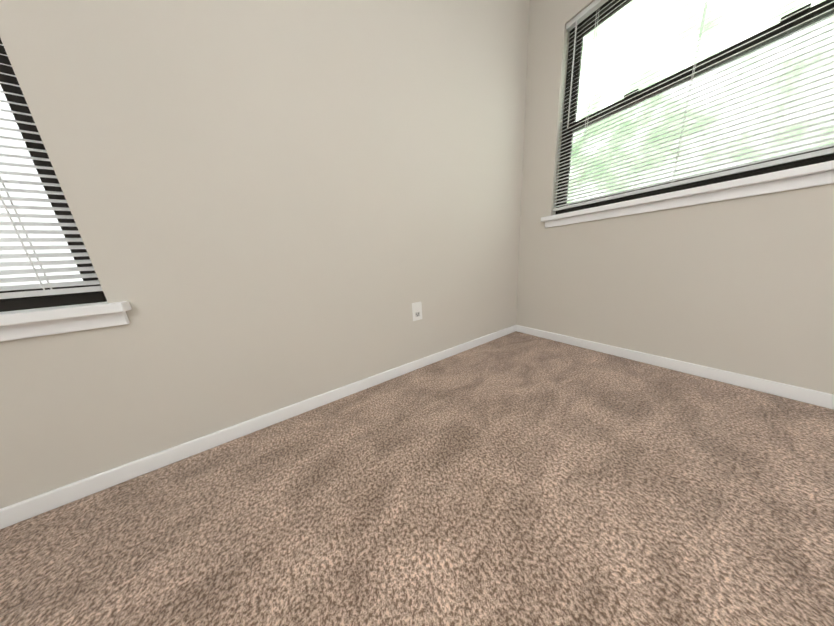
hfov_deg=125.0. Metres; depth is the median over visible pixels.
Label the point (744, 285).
wall
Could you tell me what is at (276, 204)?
wall
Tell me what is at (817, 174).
window sill
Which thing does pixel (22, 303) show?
window
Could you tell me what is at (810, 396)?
baseboard
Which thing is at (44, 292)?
window blind
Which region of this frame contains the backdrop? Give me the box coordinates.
[567,0,833,202]
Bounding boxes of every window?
[0,38,106,311]
[556,0,833,214]
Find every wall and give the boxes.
[0,0,529,508]
[516,0,833,393]
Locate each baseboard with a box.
[0,325,515,528]
[516,325,833,409]
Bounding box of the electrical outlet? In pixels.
[412,302,421,320]
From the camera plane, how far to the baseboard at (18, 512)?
0.86 m
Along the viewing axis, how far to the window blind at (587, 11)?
1.03 m
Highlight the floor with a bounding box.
[0,331,833,625]
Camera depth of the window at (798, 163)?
1.08 m
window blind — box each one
[0,44,102,298]
[553,0,833,210]
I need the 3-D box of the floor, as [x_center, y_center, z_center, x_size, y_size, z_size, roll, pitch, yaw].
[0.421,0.814,-0.274,3.760,0.120,3.690,-12,16,-32]
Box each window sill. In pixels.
[0,301,131,341]
[541,160,833,227]
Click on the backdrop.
(614, 44)
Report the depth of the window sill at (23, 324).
0.63 m
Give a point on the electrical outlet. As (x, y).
(417, 310)

